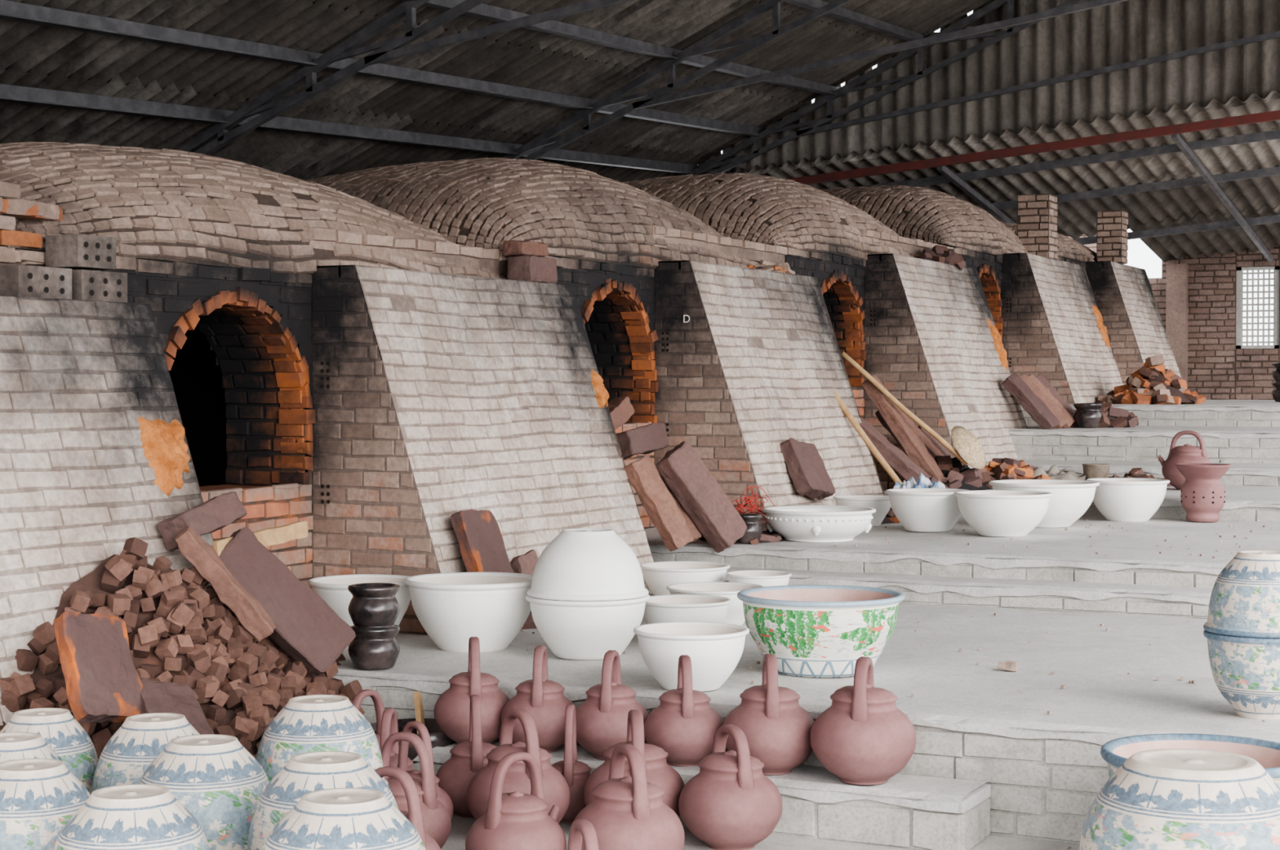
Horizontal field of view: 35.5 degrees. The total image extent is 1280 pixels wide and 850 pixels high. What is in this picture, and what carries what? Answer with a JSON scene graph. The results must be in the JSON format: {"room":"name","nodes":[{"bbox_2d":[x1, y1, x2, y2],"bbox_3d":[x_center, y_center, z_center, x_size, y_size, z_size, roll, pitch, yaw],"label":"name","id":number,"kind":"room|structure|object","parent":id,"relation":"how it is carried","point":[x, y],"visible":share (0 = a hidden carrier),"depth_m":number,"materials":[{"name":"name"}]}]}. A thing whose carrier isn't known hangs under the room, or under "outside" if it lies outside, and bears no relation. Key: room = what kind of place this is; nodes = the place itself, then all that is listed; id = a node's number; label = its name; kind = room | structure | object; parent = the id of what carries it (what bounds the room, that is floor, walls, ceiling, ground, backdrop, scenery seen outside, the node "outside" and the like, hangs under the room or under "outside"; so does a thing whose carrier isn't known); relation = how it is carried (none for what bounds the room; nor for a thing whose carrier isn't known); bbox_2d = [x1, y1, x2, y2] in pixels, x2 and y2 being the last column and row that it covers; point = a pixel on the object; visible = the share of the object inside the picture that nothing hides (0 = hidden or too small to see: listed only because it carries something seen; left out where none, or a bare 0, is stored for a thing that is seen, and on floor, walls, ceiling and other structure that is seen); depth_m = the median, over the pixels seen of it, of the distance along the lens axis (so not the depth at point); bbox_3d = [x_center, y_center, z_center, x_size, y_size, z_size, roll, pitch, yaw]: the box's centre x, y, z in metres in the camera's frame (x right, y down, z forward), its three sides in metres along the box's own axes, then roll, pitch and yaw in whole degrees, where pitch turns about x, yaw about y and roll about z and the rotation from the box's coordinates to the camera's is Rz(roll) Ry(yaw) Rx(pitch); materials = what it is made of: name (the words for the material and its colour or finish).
{"room":"industrial hall","nodes":[
{"label":"industrial hall","id":0,"kind":"room"},
{"bbox_2d":[177,0,630,155],"bbox_3d":[0.748,-1.714,12.102,11.175,5.763,0.100,1,1,26],"label":"roof truss","id":1,"kind":"object","parent":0,"point":[390,49],"depth_m":13.35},
{"bbox_2d":[0,0,933,174],"bbox_3d":[-0.051,-2.971,10.074,10.150,3.861,20.104,1,1,26],"label":"roof truss","id":2,"kind":"structure","parent":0,"point":[9,10],"depth_m":14.88,"materials":[{"name":"metal"}]},
{"bbox_2d":[787,110,1279,184],"bbox_3d":[4.776,-2.742,18.792,8.207,0.760,0.060,1,1,26],"label":"steel beam","id":3,"kind":"structure","parent":2,"relation":"attached to","point":[1271,115],"depth_m":19.20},
{"bbox_2d":[0,0,991,182],"bbox_3d":[-0.414,-2.825,10.313,11.960,4.584,20.200,1,1,26],"label":"corrugated roof","id":4,"kind":"structure","parent":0,"point":[35,55],"depth_m":15.33,"materials":[{"name":"metal"}]},
{"bbox_2d":[440,526,1079,849],"bbox_3d":[5.787,1.369,9.436,26.000,0.300,38.000,1,1,26],"label":"floor","id":5,"kind":"structure","parent":0,"point":[460,826],"depth_m":6.12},
{"bbox_2d":[0,732,66,767],"bbox_3d":[-1.616,1.051,5.133,0.370,0.501,0.370,0,1,0],"label":"pots","id":6,"kind":"object","parent":5,"relation":"on","point":[13,745],"visible":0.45,"depth_m":5.08,"materials":[{"name":"white ceramic"}]},
{"bbox_2d":[0,758,90,849],"bbox_3d":[-1.454,1.058,4.762,0.380,0.501,0.380,1,1,36],"label":"pots","id":7,"kind":"object","parent":5,"relation":"on","point":[38,797],"visible":0.88,"depth_m":4.65,"materials":[{"name":"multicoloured ceramic"}]},
{"bbox_2d":[0,707,98,794],"bbox_3d":[-1.653,1.044,5.530,0.350,0.501,0.350,0,1,-8],"label":"pots","id":8,"kind":"object","parent":5,"relation":"on","point":[57,726],"visible":0.33,"depth_m":5.46,"materials":[{"name":"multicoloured ceramic"}]},
{"bbox_2d":[53,783,209,849],"bbox_3d":[-1.131,1.064,4.445,0.400,0.501,0.400,0,1,6],"label":"pots","id":9,"kind":"object","parent":5,"relation":"on","point":[135,816],"visible":1,"depth_m":4.35,"materials":[{"name":"white ceramic"}]},
{"bbox_2d":[91,712,199,792],"bbox_3d":[-1.317,1.045,5.442,0.370,0.501,0.370,0,1,-9],"label":"pots","id":10,"kind":"object","parent":5,"relation":"on","point":[126,757],"visible":0.37,"depth_m":5.34,"materials":[{"name":"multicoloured ceramic"}]},
{"bbox_2d":[0,537,364,758],"bbox_3d":[-1.510,0.875,5.973,1.000,0.992,3.325,1,1,26],"label":"pile","id":11,"kind":"object","parent":5,"relation":"on","point":[180,631],"visible":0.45,"depth_m":6.45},
{"bbox_2d":[139,677,213,734],"bbox_3d":[-1.388,0.859,5.922,0.220,0.218,0.253,-1,1,-39],"label":"slab","id":12,"kind":"object","parent":11,"relation":"on","point":[156,696],"visible":0.52,"depth_m":5.93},
{"bbox_2d":[53,610,142,723],"bbox_3d":[-1.573,0.703,5.836,0.193,0.332,0.296,1,1,26],"label":"slab","id":13,"kind":"object","parent":12,"relation":"on","point":[103,682],"visible":0.94,"depth_m":5.79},
{"bbox_2d":[174,525,275,641],"bbox_3d":[-1.419,0.540,6.848,0.337,0.403,0.112,0,1,-11],"label":"slab","id":14,"kind":"object","parent":11,"relation":"on","point":[249,611],"visible":1,"depth_m":6.81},
{"bbox_2d":[156,491,247,551],"bbox_3d":[-1.525,0.335,6.986,0.173,0.195,0.332,1,1,26],"label":"slab","id":15,"kind":"object","parent":14,"relation":"on","point":[217,513],"visible":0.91,"depth_m":6.90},
{"bbox_2d":[218,526,355,676],"bbox_3d":[-1.261,0.621,7.007,0.527,0.535,0.159,0,1,-20],"label":"slab","id":16,"kind":"object","parent":11,"relation":"on","point":[307,628],"visible":0.76,"depth_m":6.97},
{"bbox_2d":[212,520,307,555],"bbox_3d":[-1.347,0.404,7.124,0.028,0.093,0.554,0,1,24],"label":"plank","id":17,"kind":"object","parent":16,"relation":"on","point":[297,530],"visible":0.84,"depth_m":7.20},
{"bbox_2d":[370,690,456,763],"bbox_3d":[-0.780,1.052,6.951,0.340,0.229,0.340,1,1,26],"label":"shovel","id":18,"kind":"object","parent":11,"relation":"on","point":[438,738],"visible":0.27,"depth_m":7.00,"materials":[{"name":"metal"}]},
{"bbox_2d":[138,733,269,849],"bbox_3d":[-1.110,1.052,5.094,0.400,0.501,0.400,0,1,0],"label":"pots","id":19,"kind":"object","parent":5,"relation":"on","point":[214,776],"visible":0.67,"depth_m":4.97,"materials":[{"name":"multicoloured ceramic"}]},
{"bbox_2d":[0,141,506,725],"bbox_3d":[-3.925,0.030,7.446,5.149,2.473,8.845,1,1,26],"label":"kiln","id":20,"kind":"object","parent":5,"relation":"on","point":[215,339],"visible":0.68,"depth_m":7.78,"materials":[{"name":"brick"}]},
{"bbox_2d":[0,181,62,247],"bbox_3d":[-2.369,-0.733,6.804,0.188,0.223,1.080,1,1,26],"label":"bricks","id":21,"kind":"object","parent":20,"relation":"on","point":[11,207],"visible":1,"depth_m":7.03},
{"bbox_2d":[0,233,127,302],"bbox_3d":[-2.060,-0.556,7.092,0.154,0.240,0.550,1,1,26],"label":"blocks","id":22,"kind":"object","parent":20,"relation":"on","point":[73,261],"visible":0.98,"depth_m":7.10,"materials":[{"name":"grey"}]},
{"bbox_2d":[137,416,190,495],"bbox_3d":[-1.673,0.106,7.076,0.120,0.293,0.259,1,1,26],"label":"clay piece","id":23,"kind":"object","parent":20,"relation":"attached to","point":[165,446],"visible":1,"depth_m":7.03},
{"bbox_2d":[255,694,389,786],"bbox_3d":[-0.924,1.039,5.761,0.400,0.501,0.400,0,1,-10],"label":"pots","id":24,"kind":"object","parent":5,"relation":"on","point":[308,723],"visible":0.36,"depth_m":5.65,"materials":[{"name":"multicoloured ceramic"}]},
{"bbox_2d":[247,751,398,849],"bbox_3d":[-0.761,1.056,4.853,0.410,0.501,0.410,0,1,21],"label":"pots","id":25,"kind":"object","parent":5,"relation":"on","point":[304,773],"visible":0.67,"depth_m":4.76,"materials":[{"name":"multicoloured ceramic"}]},
{"bbox_2d":[262,787,425,849],"bbox_3d":[-0.652,1.065,4.398,0.430,0.501,0.430,0,1,-17],"label":"pots","id":26,"kind":"object","parent":5,"relation":"on","point":[336,818],"visible":1,"depth_m":4.30,"materials":[{"name":"white ceramic"}]},
{"bbox_2d":[379,707,413,778],"bbox_3d":[-0.805,1.094,6.429,0.242,0.366,0.241,-1,1,-42],"label":"kettle","id":27,"kind":"object","parent":5,"relation":"on","point":[389,726],"visible":0.16,"depth_m":6.39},
{"bbox_2d":[374,765,440,849],"bbox_3d":[-0.670,1.108,5.379,0.288,0.378,0.286,0,1,-15],"label":"kettle","id":28,"kind":"object","parent":5,"relation":"on","point":[414,815],"visible":0.28,"depth_m":5.33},
{"bbox_2d":[381,731,451,848],"bbox_3d":[-0.693,1.096,5.893,0.273,0.382,0.272,0,1,-21],"label":"kettle","id":29,"kind":"object","parent":5,"relation":"on","point":[437,825],"visible":0.44,"depth_m":5.84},
{"bbox_2d":[397,720,453,819],"bbox_3d":[-0.693,1.099,6.184,0.232,0.366,0.231,0,1,11],"label":"kettle","id":30,"kind":"object","parent":5,"relation":"on","point":[442,795],"visible":0.27,"depth_m":6.16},
{"bbox_2d":[139,157,759,633],"bbox_3d":[-1.760,-0.208,11.944,5.025,2.758,5.609,1,1,26],"label":"kiln","id":31,"kind":"object","parent":5,"relation":"on","point":[437,396],"visible":0.6,"depth_m":9.38,"materials":[{"name":"brick"}]},
{"bbox_2d":[506,254,557,283],"bbox_3d":[-0.545,-0.787,10.139,0.143,0.145,0.370,0,1,20],"label":"brick block","id":32,"kind":"object","parent":31,"relation":"on","point":[531,268],"visible":0.8,"depth_m":9.99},
{"bbox_2d":[502,240,548,256],"bbox_3d":[-0.573,-0.888,10.116,0.136,0.085,0.267,1,1,34],"label":"brick block","id":33,"kind":"object","parent":32,"relation":"on","point":[510,247],"visible":0.92,"depth_m":10.03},
{"bbox_2d":[623,453,693,551],"bbox_3d":[0.094,0.396,10.187,0.356,0.494,0.166,0,1,7],"label":"slab","id":34,"kind":"object","parent":31,"relation":"on","point":[661,508],"visible":1,"depth_m":10.15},
{"bbox_2d":[616,422,668,459],"bbox_3d":[0.000,0.084,10.277,0.289,0.195,0.192,-1,1,-41],"label":"brick","id":35,"kind":"object","parent":34,"relation":"on","point":[649,438],"visible":0.93,"depth_m":10.20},
{"bbox_2d":[435,694,497,817],"bbox_3d":[-0.537,1.079,6.544,0.262,0.392,0.265,1,1,26],"label":"kettle","id":36,"kind":"object","parent":5,"relation":"on","point":[455,775],"visible":0.41,"depth_m":6.46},
{"bbox_2d":[465,751,566,849],"bbox_3d":[-0.348,1.106,5.622,0.283,0.373,0.282,0,1,-12],"label":"kettle","id":37,"kind":"object","parent":5,"relation":"on","point":[513,820],"visible":1,"depth_m":5.54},
{"bbox_2d":[466,707,569,822],"bbox_3d":[-0.378,1.081,6.218,0.323,0.399,0.319,1,1,26],"label":"kettle","id":38,"kind":"object","parent":5,"relation":"on","point":[556,788],"visible":0.5,"depth_m":6.14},
{"bbox_2d":[551,704,591,823],"bbox_3d":[-0.224,1.089,6.453,0.211,0.375,0.211,-1,1,-42],"label":"kettle","id":39,"kind":"object","parent":5,"relation":"on","point":[575,773],"visible":0.53,"depth_m":6.38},
{"bbox_2d":[567,818,599,849],"bbox_3d":[-0.134,1.125,4.769,0.261,0.367,0.261,1,1,30],"label":"kettle","id":40,"kind":"object","parent":5,"relation":"on","point":[583,828],"visible":1,"depth_m":4.74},
{"bbox_2d":[573,743,684,849],"bbox_3d":[-0.034,1.097,5.645,0.323,0.389,0.323,1,1,26],"label":"kettle","id":41,"kind":"object","parent":5,"relation":"on","point":[627,812],"visible":0.93,"depth_m":5.55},
{"bbox_2d":[583,709,684,816],"bbox_3d":[-0.011,1.085,6.253,0.319,0.389,0.328,1,1,26],"label":"kettle","id":42,"kind":"object","parent":5,"relation":"on","point":[659,772],"visible":0.43,"depth_m":6.17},
{"bbox_2d":[412,737,991,849],"bbox_3d":[0.144,1.191,6.530,1.972,0.178,0.297,1,1,26],"label":"stair step","id":43,"kind":"structure","parent":5,"relation":"on","point":[912,811],"depth_m":6.14,"materials":[{"name":"concrete"}]},
{"bbox_2d":[434,636,510,744],"bbox_3d":[-0.569,0.912,6.881,0.272,0.367,0.275,1,1,26],"label":"kettle","id":44,"kind":"object","parent":43,"relation":"on","point":[451,708],"visible":0.8,"depth_m":6.79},
{"bbox_2d":[501,645,576,752],"bbox_3d":[-0.337,0.922,6.763,0.262,0.352,0.261,-1,1,-40],"label":"kettle","id":45,"kind":"object","parent":43,"relation":"on","point":[544,699],"visible":0.69,"depth_m":6.67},
{"bbox_2d":[575,649,648,759],"bbox_3d":[-0.095,0.925,6.643,0.266,0.352,0.265,-1,1,-41],"label":"kettle","id":46,"kind":"object","parent":43,"relation":"on","point":[602,719],"visible":0.77,"depth_m":6.56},
{"bbox_2d":[644,654,724,766],"bbox_3d":[0.149,0.927,6.527,0.266,0.352,0.273,1,1,26],"label":"kettle","id":47,"kind":"object","parent":43,"relation":"on","point":[684,724],"visible":0.88,"depth_m":6.43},
{"bbox_2d":[723,653,813,774],"bbox_3d":[0.419,0.919,6.397,0.302,0.374,0.317,1,1,26],"label":"kettle","id":48,"kind":"object","parent":43,"relation":"on","point":[776,729],"visible":0.82,"depth_m":6.29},
{"bbox_2d":[810,656,915,784],"bbox_3d":[0.698,0.916,6.237,0.327,0.385,0.325,-1,1,-40],"label":"kettle","id":49,"kind":"object","parent":43,"relation":"on","point":[863,738],"visible":1,"depth_m":6.13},
{"bbox_2d":[678,724,782,849],"bbox_3d":[0.278,1.099,6.093,0.314,0.369,0.315,1,1,26],"label":"kettle","id":50,"kind":"object","parent":5,"relation":"on","point":[730,804],"visible":1,"depth_m":5.99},
{"bbox_2d":[547,173,915,523],"bbox_3d":[-0.268,-0.387,14.947,5.024,2.999,5.560,1,1,26],"label":"kiln","id":51,"kind":"object","parent":5,"relation":"on","point":[757,363],"visible":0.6,"depth_m":12.46,"materials":[{"name":"brick"}]},
{"bbox_2d":[779,437,835,500],"bbox_3d":[0.999,0.264,11.959,0.252,0.380,0.407,1,1,31],"label":"slab","id":52,"kind":"object","parent":51,"relation":"on","point":[809,475],"visible":1,"depth_m":11.86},
{"bbox_2d":[332,594,1279,844],"bbox_3d":[2.496,1.077,7.423,8.110,0.368,3.423,1,1,26],"label":"platform","id":53,"kind":"object","parent":5,"relation":"on","point":[1045,771],"visible":0.28,"depth_m":7.03,"materials":[{"name":"concrete"}]},
{"bbox_2d":[307,573,410,644],"bbox_3d":[-1.128,0.754,8.135,0.439,0.256,0.439,1,1,32],"label":"clay bowl","id":54,"kind":"object","parent":53,"relation":"on","point":[333,589],"visible":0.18,"depth_m":8.04,"materials":[{"name":"beige"}]},
{"bbox_2d":[347,582,399,669],"bbox_3d":[-0.983,0.744,7.392,0.192,0.305,0.192,1,1,26],"label":"jar","id":55,"kind":"object","parent":53,"relation":"on","point":[374,608],"visible":0.98,"depth_m":7.32,"materials":[{"name":"ceramic"}]},
{"bbox_2d":[404,572,533,652],"bbox_3d":[-0.662,0.746,7.925,0.539,0.281,0.539,1,1,30],"label":"clay bowl","id":56,"kind":"object","parent":53,"relation":"on","point":[452,608],"visible":0.87,"depth_m":7.75,"materials":[{"name":"beige"}]},
{"bbox_2d":[450,509,524,626],"bbox_3d":[-0.643,0.621,8.539,0.248,0.525,0.293,1,1,26],"label":"slab","id":57,"kind":"object","parent":53,"relation":"on","point":[478,534],"visible":0.63,"depth_m":8.50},
{"bbox_2d":[525,528,649,660],"bbox_3d":[-0.201,0.647,7.705,0.479,0.486,0.479,-1,1,-38],"label":"bowls","id":58,"kind":"object","parent":53,"relation":"on","point":[587,596],"visible":0.98,"depth_m":7.54,"materials":[{"name":"ceramic"}]},
{"bbox_2d":[640,560,729,595],"bbox_3d":[0.214,0.763,9.623,0.439,0.180,0.439,0,1,-8],"label":"clay bowl","id":59,"kind":"object","parent":53,"relation":"on","point":[657,575],"visible":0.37,"depth_m":9.49,"materials":[{"name":"beige"}]},
{"bbox_2d":[643,594,731,623],"bbox_3d":[0.182,0.794,8.121,0.379,0.175,0.379,0,1,20],"label":"clay bowl","id":60,"kind":"object","parent":53,"relation":"on","point":[671,607],"visible":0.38,"depth_m":8.00,"materials":[{"name":"beige"}]},
{"bbox_2d":[633,621,749,691],"bbox_3d":[0.177,0.803,6.896,0.399,0.205,0.399,-1,1,-26],"label":"clay bowl","id":61,"kind":"object","parent":53,"relation":"on","point":[714,649],"visible":0.82,"depth_m":6.77,"materials":[{"name":"beige"}]},
{"bbox_2d":[666,582,764,625],"bbox_3d":[0.328,0.786,8.685,0.429,0.170,0.429,1,1,40],"label":"clay bowl","id":62,"kind":"object","parent":53,"relation":"on","point":[735,614],"visible":0.33,"depth_m":8.61,"materials":[{"name":"beige"}]},
{"bbox_2d":[725,569,791,586],"bbox_3d":[0.559,0.777,9.419,0.309,0.160,0.310,0,1,-16],"label":"clay bowl","id":63,"kind":"object","parent":53,"relation":"on","point":[765,578],"visible":0.38,"depth_m":9.33,"materials":[{"name":"beige"}]},
{"bbox_2d":[737,584,904,677],"bbox_3d":[0.659,0.755,7.303,0.610,0.285,0.610,1,1,36],"label":"bowl","id":64,"kind":"object","parent":53,"relation":"on","point":[811,630],"visible":0.88,"depth_m":7.10,"materials":[{"name":"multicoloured ceramic"}]},
{"bbox_2d":[644,515,1279,587],"bbox_3d":[3.950,0.731,10.346,8.110,0.228,3.181,1,1,26],"label":"platform","id":65,"kind":"object","parent":53,"relation":"on","point":[1053,553],"visible":0.52,"depth_m":10.17,"materials":[{"name":"concrete"}]},
{"bbox_2d":[656,440,746,552],"bbox_3d":[0.319,0.371,10.300,0.488,0.578,0.216,0,1,-11],"label":"slab","id":66,"kind":"object","parent":65,"relation":"on","point":[686,474],"visible":1,"depth_m":10.24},
{"bbox_2d":[761,505,875,542],"bbox_3d":[0.958,0.530,10.712,0.609,0.165,0.609,0,1,17],"label":"basin","id":67,"kind":"object","parent":65,"relation":"on","point":[809,523],"visible":1,"depth_m":10.51,"materials":[{"name":"ceramic"}]},
{"bbox_2d":[832,494,890,526],"bbox_3d":[1.317,0.507,11.773,0.359,0.170,0.359,1,1,37],"label":"clay bowl","id":68,"kind":"object","parent":65,"relation":"on","point":[881,504],"visible":0.5,"depth_m":11.65,"materials":[{"name":"beige"}]},
{"bbox_2d":[832,387,902,484],"bbox_3d":[1.501,0.141,12.980,0.622,0.844,0.051,0,1,-1],"label":"wooden pole","id":69,"kind":"object","parent":65,"relation":"on","point":[845,410],"visible":0.74,"depth_m":12.96,"materials":[{"name":"brown wood"}]},
{"bbox_2d":[885,488,969,532],"bbox_3d":[1.636,0.485,11.358,0.479,0.231,0.479,0,1,-3],"label":"clay bowl","id":70,"kind":"object","parent":65,"relation":"on","point":[917,509],"visible":0.94,"depth_m":11.20,"materials":[{"name":"beige"}]},
{"bbox_2d":[953,489,1053,537],"bbox_3d":[1.998,0.489,11.010,0.539,0.236,0.539,0,1,-5],"label":"clay bowl","id":71,"kind":"object","parent":65,"relation":"on","point":[990,513],"visible":1,"depth_m":10.83,"materials":[{"name":"beige"}]},
{"bbox_2d":[988,479,1099,527],"bbox_3d":[2.368,0.463,11.731,0.640,0.261,0.638,0,1,4],"label":"clay bowl","id":72,"kind":"object","parent":65,"relation":"on","point":[1069,500],"visible":0.71,"depth_m":11.51,"materials":[{"name":"beige"}]},
{"bbox_2d":[880,480,1279,521],"bbox_3d":[5.095,0.627,12.652,8.110,0.348,2.030,1,1,26],"label":"stair step","id":73,"kind":"structure","parent":65,"relation":"on","point":[1242,503],"depth_m":12.43,"materials":[{"name":"concrete"}]},
{"bbox_2d":[861,374,943,481],"bbox_3d":[1.784,0.060,13.464,0.578,0.799,0.193,0,1,10],"label":"wooden plank","id":74,"kind":"object","parent":73,"relation":"on","point":[895,418],"visible":0.66,"depth_m":13.40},
{"bbox_2d":[840,351,967,466],"bbox_3d":[1.774,-0.109,13.400,0.872,0.770,0.046,0,1,-4],"label":"wooden pole","id":75,"kind":"object","parent":74,"relation":"on","point":[844,355],"visible":1,"depth_m":13.39,"materials":[{"name":"brown wood"}]},
{"bbox_2d":[951,425,986,468],"bbox_3d":[2.222,0.151,13.527,0.196,0.290,0.333,1,1,26],"label":"hat","id":76,"kind":"object","parent":75,"relation":"hanging from","point":[970,448],"visible":1,"depth_m":13.45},
{"bbox_2d":[887,455,997,490],"bbox_3d":[2.109,0.350,13.695,0.701,0.282,1.256,1,1,26],"label":"rubble heap","id":77,"kind":"object","parent":73,"relation":"on","point":[957,475],"visible":0.62,"depth_m":13.53,"materials":[{"name":"brick"}]},
{"bbox_2d":[858,417,931,482],"bbox_3d":[1.689,0.211,13.237,0.575,0.519,0.194,0,1,12],"label":"wooden plank","id":78,"kind":"object","parent":77,"relation":"on","point":[895,457],"visible":0.52,"depth_m":13.16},
{"bbox_2d":[984,457,1051,479],"bbox_3d":[2.622,0.348,14.238,0.683,0.239,0.954,1,1,26],"label":"rubble heap","id":79,"kind":"object","parent":73,"relation":"on","point":[1003,468],"visible":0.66,"depth_m":14.07,"materials":[{"name":"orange brick"}]},
{"bbox_2d":[986,458,1279,485],"bbox_3d":[5.762,0.540,13.993,8.110,0.468,1.031,1,1,26],"label":"stair step","id":80,"kind":"structure","parent":73,"relation":"on","point":[1239,473],"depth_m":14.50,"materials":[{"name":"concrete"}]},
{"bbox_2d":[948,424,1279,463],"bbox_3d":[6.429,0.396,15.335,8.110,0.708,2.030,1,1,26],"label":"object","id":81,"kind":"structure","parent":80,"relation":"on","point":[1223,444],"depth_m":15.56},
{"bbox_2d":[1073,403,1102,427],"bbox_3d":[3.691,-0.078,16.479,0.235,0.200,0.235,1,1,26],"label":"jar","id":82,"kind":"object","parent":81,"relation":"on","point":[1086,415],"visible":1,"depth_m":16.39,"materials":[{"name":"ceramic"}]},
{"bbox_2d":[1069,400,1138,427],"bbox_3d":[3.917,-0.069,16.904,0.597,0.280,1.004,1,1,26],"label":"rubble heap","id":83,"kind":"object","parent":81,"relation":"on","point":[1112,417],"visible":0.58,"depth_m":16.70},
{"bbox_2d":[1157,430,1211,489],"bbox_3d":[3.711,0.238,13.560,0.334,0.400,0.333,0,1,-18],"label":"kettle","id":84,"kind":"object","parent":73,"relation":"on","point":[1187,453],"visible":0.62,"depth_m":13.48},
{"bbox_2d":[1085,477,1169,521],"bbox_3d":[2.979,0.458,12.220,0.499,0.251,0.499,0,1,6],"label":"clay bowl","id":85,"kind":"object","parent":65,"relation":"on","point":[1117,499],"visible":0.94,"depth_m":12.05,"materials":[{"name":"beige"}]},
{"bbox_2d":[1174,462,1231,521],"bbox_3d":[3.426,0.412,12.175,0.336,0.345,0.336,1,1,26],"label":"stove","id":86,"kind":"object","parent":65,"relation":"on","point":[1202,494],"visible":1,"depth_m":12.08,"materials":[{"name":"pink"}]},
{"bbox_2d":[724,566,1213,617],"bbox_3d":[3.521,0.818,8.640,7.360,0.116,0.321,1,1,26],"label":"stair step","id":87,"kind":"structure","parent":53,"relation":"on","point":[1020,593],"depth_m":9.37,"materials":[{"name":"concrete"}]},
{"bbox_2d":[1203,550,1279,719],"bbox_3d":[1.963,0.659,6.307,0.360,0.516,0.360,-1,1,-39],"label":"pots","id":88,"kind":"object","parent":53,"relation":"on","point":[1242,628],"visible":1,"depth_m":6.20,"materials":[{"name":"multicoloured ceramic"}]},
{"bbox_2d":[764,185,1026,480],"bbox_3d":[1.302,-0.559,18.064,5.063,3.224,5.446,1,1,26],"label":"kiln","id":89,"kind":"object","parent":5,"relation":"on","point":[928,340],"visible":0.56,"depth_m":15.50,"materials":[{"name":"brick"}]},
{"bbox_2d":[913,244,966,270],"bbox_3d":[2.420,-1.345,16.107,0.416,0.195,0.818,1,1,26],"label":"rubble heap","id":90,"kind":"object","parent":89,"relation":"on","point":[942,254],"visible":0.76,"depth_m":15.95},
{"bbox_2d":[947,222,1123,404],"bbox_3d":[2.647,-0.561,20.816,5.024,3.122,4.371,1,1,26],"label":"kiln","id":91,"kind":"object","parent":5,"relation":"on","point":[1051,330],"visible":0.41,"depth_m":18.13,"materials":[{"name":"brick"}]},
{"bbox_2d":[1017,193,1057,259],"bbox_3d":[3.750,-1.863,18.865,0.314,0.600,0.312,1,1,26],"label":"brick pier","id":92,"kind":"object","parent":91,"relation":"on","point":[1037,214],"visible":0.94,"depth_m":18.73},
{"bbox_2d":[1079,748,1279,849],"bbox_3d":[1.306,1.049,4.721,0.569,0.521,0.569,0,1,-4],"label":"pots","id":93,"kind":"object","parent":5,"relation":"on","point":[1162,798],"visible":1,"depth_m":4.56,"materials":[{"name":"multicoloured ceramic"}]},
{"bbox_2d":[1100,733,1279,786],"bbox_3d":[1.576,1.101,5.581,0.570,0.385,0.570,0,1,15],"label":"bowl","id":94,"kind":"object","parent":5,"relation":"on","point":[1115,752],"visible":0.25,"depth_m":5.77,"materials":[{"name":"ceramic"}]},
{"bbox_2d":[502,0,1128,159],"bbox_3d":[2.526,-1.883,15.682,11.175,5.963,0.100,1,1,26],"label":"roof truss","id":95,"kind":"object","parent":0,"point":[655,96],"depth_m":16.55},
{"bbox_2d":[652,399,1279,465],"bbox_3d":[6.999,0.200,20.854,12.000,0.889,8.433,1,1,26],"label":"platform","id":96,"kind":"object","parent":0,"point":[1228,412],"visible":0.14,"depth_m":17.28,"materials":[{"name":"concrete"}]},
{"bbox_2d":[1084,261,1181,384],"bbox_3d":[5.295,-0.982,21.440,0.846,1.464,1.657,1,1,26],"label":"kiln","id":97,"kind":"object","parent":96,"relation":"on","point":[1123,295],"visible":0.57,"depth_m":20.78,"materials":[{"name":"brick"}]},
{"bbox_2d":[1096,209,1128,263],"bbox_3d":[4.996,-1.981,21.147,0.274,0.550,0.274,1,1,26],"label":"brick pier","id":98,"kind":"object","parent":97,"relation":"on","point":[1112,245],"visible":0.98,"depth_m":21.04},
{"bbox_2d":[1097,354,1205,404],"bbox_3d":[4.714,-0.390,18.409,0.908,0.522,1.199,1,1,26],"label":"pile","id":99,"kind":"object","parent":96,"relation":"on","point":[1152,384],"visible":0.91,"depth_m":18.24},
{"bbox_2d":[679,0,1279,175],"bbox_3d":[4.820,-3.693,18.886,10.580,3.151,0.100,1,1,26],"label":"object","id":100,"kind":"structure","parent":0,"point":[1130,30],"depth_m":19.25,"materials":[{"name":"metal"}]},
{"bbox_2d":[706,90,1279,262],"bbox_3d":[5.885,-2.627,21.929,10.000,1.556,6.600,1,1,26],"label":"corrugated roof","id":101,"kind":"object","parent":100,"relation":"attached to","point":[1258,197],"visible":0.42,"depth_m":20.93,"materials":[{"name":"metal"}]},
{"bbox_2d":[685,0,1279,174],"bbox_3d":[4.171,-2.039,18.994,11.175,6.148,0.100,1,1,26],"label":"roof truss","id":102,"kind":"object","parent":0,"point":[815,126],"depth_m":19.69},
{"bbox_2d":[1001,372,1060,429],"bbox_3d":[3.136,-0.178,16.042,0.425,0.488,0.246,1,1,26],"label":"slab","id":103,"kind":"object","parent":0,"point":[1030,402],"depth_m":15.99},
{"bbox_2d":[858,129,1279,262],"bbox_3d":[5.997,-2.439,21.597,9.507,1.446,5.709,1,1,26],"label":"rafters","id":104,"kind":"object","parent":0,"point":[948,176],"depth_m":20.63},
{"bbox_2d":[1067,233,1279,399],"bbox_3d":[7.994,-1.480,23.952,13.000,2.361,0.340,1,1,26],"label":"wall","id":105,"kind":"structure","parent":0,"point":[1195,299],"depth_m":24.42,"materials":[{"name":"brick"}]},
{"bbox_2d":[1235,266,1279,348],"bbox_3d":[7.488,-1.420,24.227,0.550,1.012,0.040,1,1,26],"label":"window","id":106,"kind":"structure","parent":105,"relation":"in","point":[1239,292],"depth_m":24.22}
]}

